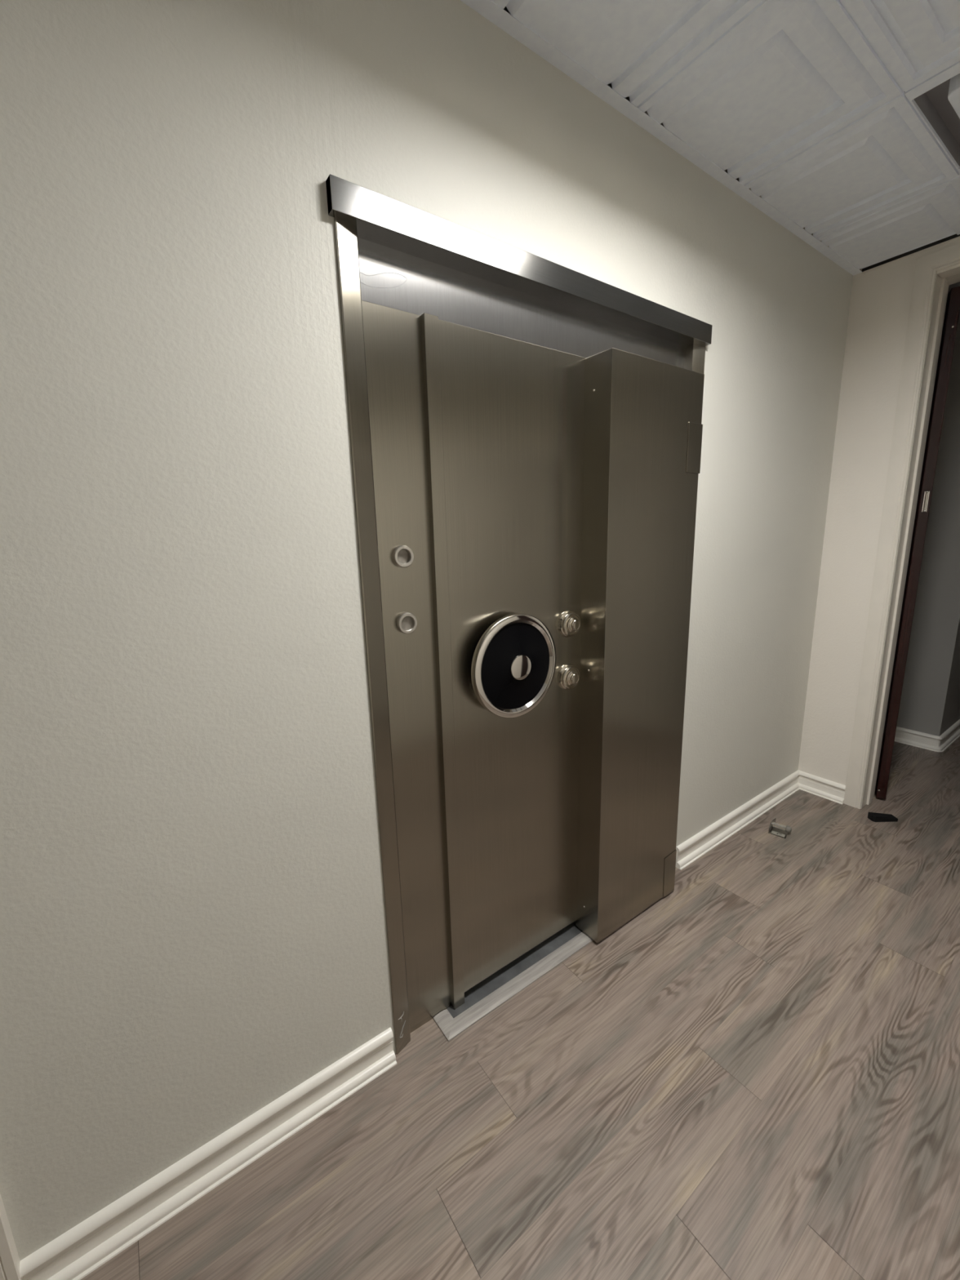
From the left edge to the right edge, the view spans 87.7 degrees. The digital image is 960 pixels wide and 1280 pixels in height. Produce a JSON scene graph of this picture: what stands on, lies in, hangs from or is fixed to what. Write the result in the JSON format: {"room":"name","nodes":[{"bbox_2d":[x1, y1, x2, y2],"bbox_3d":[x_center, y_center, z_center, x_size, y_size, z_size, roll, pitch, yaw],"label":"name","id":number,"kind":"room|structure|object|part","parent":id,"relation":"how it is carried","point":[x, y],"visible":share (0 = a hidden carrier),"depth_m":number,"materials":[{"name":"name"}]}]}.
{"room":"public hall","nodes":[
{"label":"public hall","id":0,"kind":"room"},
{"bbox_2d":[0,0,853,1260],"bbox_3d":[-0.298,-0.136,1.322,5.238,2.800,0.160,-10,14,-34],"label":"wall","id":1,"kind":"structure","parent":0,"point":[193,931],"depth_m":1.06,"materials":[{"name":"beige paint"}]},
{"bbox_2d":[0,1193,23,1279],"bbox_3d":[-0.993,0.340,0.792,0.087,2.120,0.022,-10,14,-34],"label":"trim","id":2,"kind":"structure","parent":1,"relation":"attached to","point":[10,1261],"depth_m":0.99,"materials":[{"name":"beige paint"}]},
{"bbox_2d":[19,1027,396,1279],"bbox_3d":[-0.593,1.264,1.252,0.827,0.104,0.030,-10,14,-34],"label":"baseboard","id":3,"kind":"structure","parent":1,"relation":"attached to","point":[92,1242],"depth_m":1.20,"materials":[{"name":"beige paint"}]},
{"bbox_2d":[325,173,712,1054],"bbox_3d":[0.288,0.046,1.684,1.433,2.267,0.198,-10,14,-34],"label":"door","id":4,"kind":"structure","parent":1,"relation":"in","point":[526,428],"depth_m":1.53,"materials":[{"name":"metal"}]},
{"bbox_2d":[397,549,408,564],"bbox_3d":[-0.204,-0.219,1.309,0.038,0.038,0.001,-10,14,-34],"label":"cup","id":5,"kind":"object","parent":4,"relation":"on","point":[402,554],"depth_m":1.31,"materials":[{"name":"grey metal"}]},
{"bbox_3d":[-0.208,0.212,1.433,0.163,2.069,0.071,-10,14,-34],"label":"lock panel","id":6,"kind":"part","parent":4,"relation":"part of","materials":[{"name":"metal"}]},
{"bbox_2d":[401,616,413,630],"bbox_3d":[-0.198,-0.046,1.342,0.038,0.038,0.001,-10,14,-34],"label":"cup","id":7,"kind":"object","parent":4,"relation":"on","point":[406,621],"depth_m":1.34,"materials":[{"name":"grey metal"}]},
{"bbox_3d":[0.115,0.141,1.645,0.542,2.025,0.086,-10,14,-34],"label":"door","id":8,"kind":"part","parent":4,"relation":"part of","materials":[{"name":"metal"}]},
{"bbox_3d":[0.129,1.176,1.827,0.601,0.004,0.103,-10,14,-34],"label":"sill","id":9,"kind":"part","parent":4,"relation":"part of","materials":[{"name":"metal"}]},
{"bbox_3d":[0.112,0.080,1.515,0.267,0.267,0.033,-10,14,-34],"label":"wheel dish","id":10,"kind":"part","parent":4,"relation":"part of","materials":[{"name":"black metal"}]},
{"bbox_3d":[0.320,0.131,1.697,0.046,0.045,0.013,-10,14,-34],"label":"dial knob","id":11,"kind":"part","parent":4,"relation":"part of","materials":[{"name":"silver metal"}]},
{"bbox_3d":[0.316,-0.050,1.660,0.046,0.045,0.013,-10,14,-34],"label":"dial knob","id":12,"kind":"part","parent":4,"relation":"part of","materials":[{"name":"silver metal"}]},
{"bbox_3d":[0.793,0.988,2.129,0.080,0.195,0.036,-10,14,-34],"label":"hinge plate","id":13,"kind":"part","parent":4,"relation":"part of","materials":[{"name":"metal"}]},
{"bbox_3d":[0.750,-0.682,1.783,0.082,0.167,0.038,-10,14,-34],"label":"hinge plate","id":14,"kind":"part","parent":4,"relation":"part of","materials":[{"name":"metal"}]},
{"bbox_2d":[460,0,862,275],"bbox_3d":[-0.276,-1.445,0.968,5.238,0.024,0.038,-10,14,-34],"label":"trim","id":15,"kind":"structure","parent":1,"relation":"attached to","point":[488,9],"depth_m":1.48,"materials":[{"name":"white wood"}]},
{"bbox_2d":[675,769,799,870],"bbox_3d":[1.418,0.920,2.650,1.239,0.104,0.030,-10,14,-34],"label":"baseboard","id":16,"kind":"structure","parent":1,"relation":"attached to","point":[704,841],"depth_m":2.57,"materials":[{"name":"beige paint"}]},
{"bbox_2d":[80,736,959,1279],"bbox_3d":[1.562,1.155,1.879,11.622,0.050,3.500,-10,14,-34],"label":"floor","id":17,"kind":"structure","parent":0,"point":[754,1075],"depth_m":1.34,"materials":[{"name":"grey wood"}]},
{"bbox_2d":[433,931,593,1041],"bbox_3d":[0.144,1.186,1.768,0.661,0.008,0.094,-10,14,-34],"label":"threshold strip","id":18,"kind":"object","parent":17,"relation":"on","point":[451,1027],"visible":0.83,"depth_m":1.70,"materials":[{"name":"grey metal"}]},
{"bbox_2d":[768,817,791,838],"bbox_3d":[1.556,0.961,2.574,0.092,0.047,0.137,9,16,41],"label":"door stop","id":19,"kind":"object","parent":17,"relation":"on","point":[778,829],"visible":1,"depth_m":2.55,"materials":[{"name":"metal"}]},
{"bbox_3d":[1.534,0.987,2.560,0.072,0.003,0.075,9,16,41],"label":"plate","id":20,"kind":"part","parent":19,"relation":"part of","materials":[{"name":"metal"}]},
{"bbox_2d":[867,812,897,822],"bbox_3d":[2.135,0.937,2.646,0.128,0.036,0.044,-1,12,0],"label":"wedge","id":21,"kind":"object","parent":17,"relation":"on","point":[875,817],"visible":1,"depth_m":2.63,"materials":[{"name":"black rubber"}]},
{"bbox_2d":[491,0,959,269],"bbox_3d":[0.313,-1.287,0.146,5.222,0.013,2.015,-10,14,-34],"label":"ceiling","id":22,"kind":"structure","parent":0,"point":[804,103],"depth_m":1.41,"materials":[{"name":"white paint"}]},
{"bbox_2d":[904,61,959,173],"bbox_3d":[1.643,-1.595,1.361,0.601,0.057,0.604,-10,14,-34],"label":"ceiling vent","id":23,"kind":"object","parent":22,"relation":"in","point":[936,100],"visible":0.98,"depth_m":1.52,"materials":[{"name":"white metal"}]},
{"bbox_3d":[1.643,-1.592,1.362,0.387,0.052,0.475,-10,14,-34],"label":"plate","id":24,"kind":"part","parent":23,"relation":"part of","materials":[{"name":"white metal"}]},
{"bbox_2d":[798,236,959,785],"bbox_3d":[2.540,-0.350,1.988,0.190,2.800,2.330,-10,14,-34],"label":"wall","id":25,"kind":"structure","parent":0,"point":[881,297],"depth_m":2.59,"materials":[{"name":"beige paint"}]},
{"bbox_2d":[797,769,845,804],"bbox_3d":[1.973,0.853,2.903,0.030,0.104,0.250,-10,14,-34],"label":"baseboard","id":26,"kind":"structure","parent":25,"relation":"attached to","point":[833,791],"depth_m":2.89,"materials":[{"name":"beige paint"}]},
{"bbox_2d":[843,243,959,808],"bbox_3d":[2.407,-0.340,2.170,0.202,2.714,1.076,-10,14,-34],"label":"door frame","id":27,"kind":"structure","parent":25,"relation":"in","point":[929,295],"depth_m":2.47,"materials":[{"name":"beige paint"}]},
{"bbox_2d":[875,286,959,799],"bbox_3d":[2.467,-0.445,2.918,0.042,2.588,0.873,6,14,32],"label":"open door","id":28,"kind":"structure","parent":27,"relation":"attached to","point":[952,309],"depth_m":2.54,"materials":[{"name":"brown wood"}]},
{"bbox_3d":[2.231,-0.693,2.500,0.020,0.100,0.003,6,14,32],"label":"hinge plate","id":29,"kind":"part","parent":28,"relation":"part of","materials":[{"name":"silver metal"}]},
{"bbox_2d":[862,233,959,273],"bbox_3d":[2.445,-1.699,1.624,0.002,0.111,2.004,-10,14,-34],"label":"trim","id":30,"kind":"structure","parent":25,"relation":"attached to","point":[956,235],"depth_m":2.28,"materials":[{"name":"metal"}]},
{"bbox_2d":[896,321,959,736],"bbox_3d":[3.684,-0.863,4.316,2.300,2.800,1.264,-10,14,-34],"label":"wall","id":31,"kind":"structure","parent":0,"point":[930,704],"depth_m":3.34,"materials":[{"name":"grey paint"}]},
{"bbox_2d":[894,719,959,751],"bbox_3d":[3.759,0.472,4.509,2.330,0.104,1.144,-10,14,-34],"label":"baseboard","id":32,"kind":"structure","parent":31,"relation":"attached to","point":[904,735],"depth_m":3.52,"materials":[{"name":"beige paint"}]},
{"bbox_2d":[947,281,959,321],"bbox_3d":[3.830,-1.968,2.885,3.372,0.050,3.150,-10,14,-34],"label":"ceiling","id":33,"kind":"structure","parent":0,"point":[957,284],"depth_m":2.61,"materials":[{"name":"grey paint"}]}
]}

